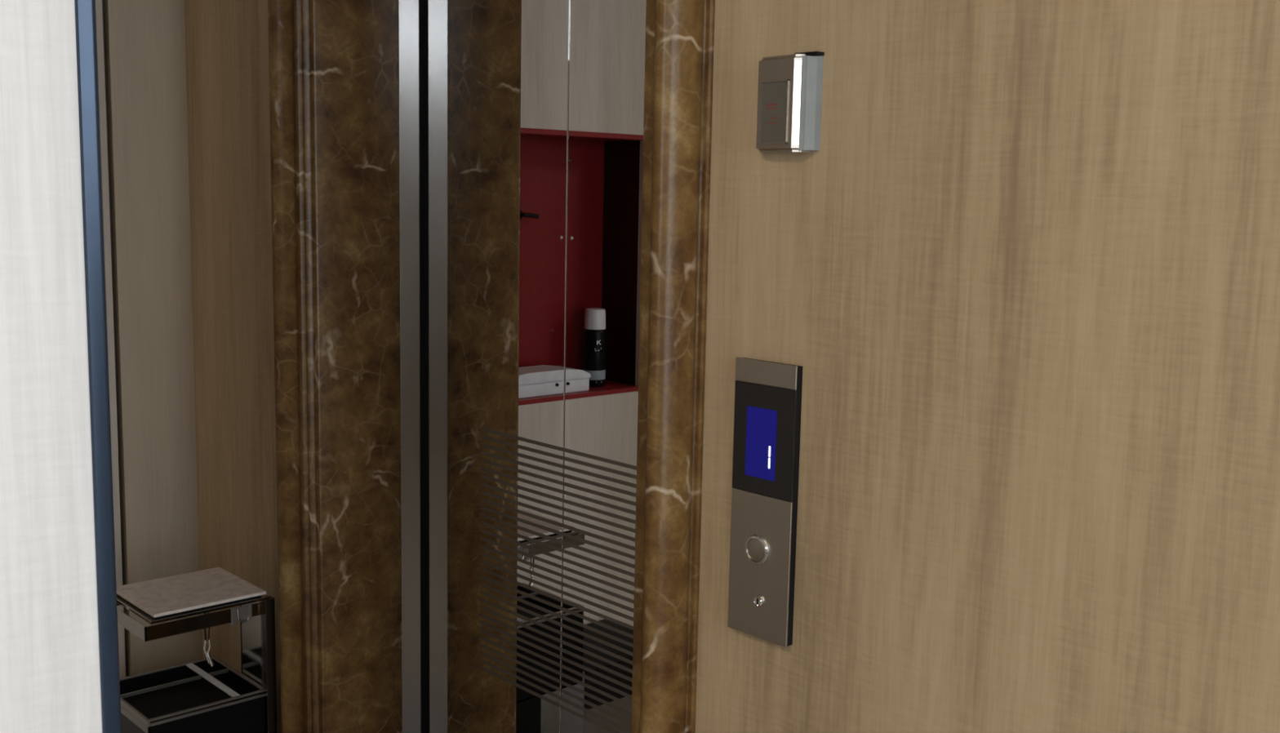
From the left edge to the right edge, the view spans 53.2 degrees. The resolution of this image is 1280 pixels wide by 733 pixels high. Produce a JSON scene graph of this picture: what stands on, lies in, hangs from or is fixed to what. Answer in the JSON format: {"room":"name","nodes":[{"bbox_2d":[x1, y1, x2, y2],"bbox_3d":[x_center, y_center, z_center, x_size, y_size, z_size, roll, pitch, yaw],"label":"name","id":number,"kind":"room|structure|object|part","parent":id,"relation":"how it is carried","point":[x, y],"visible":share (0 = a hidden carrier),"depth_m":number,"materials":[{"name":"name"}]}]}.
{"room":"elevator lobby","nodes":[
{"label":"elevator lobby","id":0,"kind":"room"},
{"bbox_2d":[0,0,102,732],"bbox_3d":[-0.698,-0.006,0.683,0.733,2.700,0.140,-6,10,-42],"label":"wall","id":1,"kind":"structure","parent":0,"point":[50,671],"depth_m":0.86,"materials":[{"name":"laminate"}]},
{"bbox_2d":[74,0,121,732],"bbox_3d":[-0.426,-0.035,0.939,0.014,2.700,0.158,-6,10,-42],"label":"trim","id":2,"kind":"structure","parent":1,"relation":"attached to","point":[85,10],"depth_m":0.88,"materials":[{"name":"blue metal"}]},
{"bbox_2d":[102,0,202,676],"bbox_3d":[-1.107,-0.286,2.688,0.149,2.700,0.426,-6,10,-42],"label":"wall","id":3,"kind":"structure","parent":0,"point":[144,51],"depth_m":2.55,"materials":[{"name":"beige laminate"}]},
{"bbox_2d":[184,0,1279,732],"bbox_3d":[-0.046,-0.138,1.756,0.135,2.700,3.250,-6,10,-42],"label":"wall","id":4,"kind":"structure","parent":0,"point":[1022,277],"depth_m":1.26,"materials":[{"name":"laminate"}]},
{"bbox_2d":[267,0,715,732],"bbox_3d":[-0.216,0.062,1.952,0.258,2.244,0.993,-6,10,-42],"label":"door frame","id":5,"kind":"structure","parent":4,"relation":"attached to","point":[334,64],"depth_m":2.20,"materials":[{"name":"brown stone"}]},
{"bbox_2d":[423,0,569,732],"bbox_3d":[-0.300,0.038,2.255,0.032,2.194,0.559,-6,10,-42],"label":"door","id":6,"kind":"structure","parent":4,"relation":"in","point":[496,72],"depth_m":2.17,"materials":[{"name":"white mirror"}]},
{"bbox_2d":[560,0,646,732],"bbox_3d":[0.079,0.101,1.847,0.032,2.194,0.559,-6,10,-42],"label":"door","id":7,"kind":"structure","parent":4,"relation":"in","point":[607,37],"depth_m":1.97,"materials":[{"name":"white mirror"}]},
{"bbox_2d":[727,357,802,647],"bbox_3d":[0.141,0.155,1.471,0.016,0.324,0.092,-6,10,-42],"label":"panel","id":8,"kind":"object","parent":4,"relation":"attached to","point":[768,394],"visible":1,"depth_m":1.46,"materials":[{"name":"metal"}]},
{"bbox_3d":[0.138,0.231,1.480,0.002,0.170,0.092,-6,10,-42],"label":"plate","id":9,"kind":"part","parent":8,"relation":"part of","materials":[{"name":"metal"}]},
{"bbox_3d":[0.141,0.084,1.460,0.002,0.127,0.092,-6,10,-42],"label":"display glass","id":10,"kind":"part","parent":8,"relation":"part of","materials":[{"name":"glass"}]},
{"bbox_3d":[0.142,0.008,1.449,0.002,0.027,0.092,-6,10,-42],"label":"plate","id":11,"kind":"part","parent":8,"relation":"part of","materials":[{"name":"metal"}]},
{"bbox_2d":[755,51,824,153],"bbox_3d":[0.160,-0.287,1.395,0.025,0.106,0.082,-6,10,-42],"label":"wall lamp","id":12,"kind":"object","parent":4,"relation":"attached to","point":[788,116],"visible":1,"depth_m":1.38,"materials":[{"name":"metal"}]},
{"bbox_3d":[0.182,-0.336,1.374,0.013,0.003,0.032,-6,10,-42],"label":"plate","id":13,"kind":"part","parent":12,"relation":"part of","materials":[{"name":"silver metal"}]},
{"bbox_3d":[-0.001,1.431,0.461,6.000,0.060,5.550,-6,10,-42],"label":"floor","id":14,"kind":"structure","parent":0,"visible":0},
{"bbox_2d":[95,0,125,678],"bbox_3d":[-1.411,-0.241,2.346,0.745,2.690,0.332,-6,10,-42],"label":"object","id":15,"kind":"object","parent":14,"relation":"on","point":[99,11],"visible":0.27,"depth_m":2.49,"materials":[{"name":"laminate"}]},
{"bbox_3d":[-1.290,-1.016,2.126,0.745,1.086,0.020,-6,10,-42],"label":"door","id":16,"kind":"part","parent":15,"relation":"part of","materials":[{"name":"metal"}]},
{"bbox_3d":[-1.324,0.625,2.348,0.745,0.857,0.020,-6,10,-42],"label":"door","id":17,"kind":"part","parent":15,"relation":"part of","materials":[{"name":"metal"}]},
{"bbox_2d":[116,567,276,732],"bbox_3d":[-0.825,0.761,2.348,0.236,0.728,0.220,-6,10,-42],"label":"side table","id":18,"kind":"object","parent":14,"relation":"on","point":[207,695],"visible":0.88,"depth_m":2.30,"materials":[{"name":"black metal"}]},
{"bbox_2d":[122,675,248,723],"bbox_3d":[-0.830,0.612,2.320,0.205,0.003,0.206,-6,10,-42],"label":"tray","id":19,"kind":"object","parent":18,"relation":"on","point":[170,700],"depth_m":2.34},
{"bbox_2d":[116,594,269,641],"bbox_3d":[-0.818,0.425,2.302,0.233,0.032,0.218,-6,10,-42],"label":"drawer","id":20,"kind":"object","parent":18,"relation":"on","point":[153,609],"depth_m":2.22,"materials":[{"name":"metal"}]},
{"bbox_3d":[-0.762,0.458,2.251,0.011,0.057,0.003,-6,10,-42],"label":"cord","id":21,"kind":"part","parent":18,"relation":"part of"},
{"bbox_3d":[-0.716,0.766,2.383,0.003,0.712,0.084,-6,10,-42],"label":"panel","id":22,"kind":"part","parent":18,"relation":"part of","materials":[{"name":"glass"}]},
{"bbox_3d":[-0.677,0.770,2.349,0.018,0.715,0.018,-6,10,-42],"label":"post","id":23,"kind":"part","parent":18,"relation":"part of","materials":[{"name":"black metal"}]}
]}

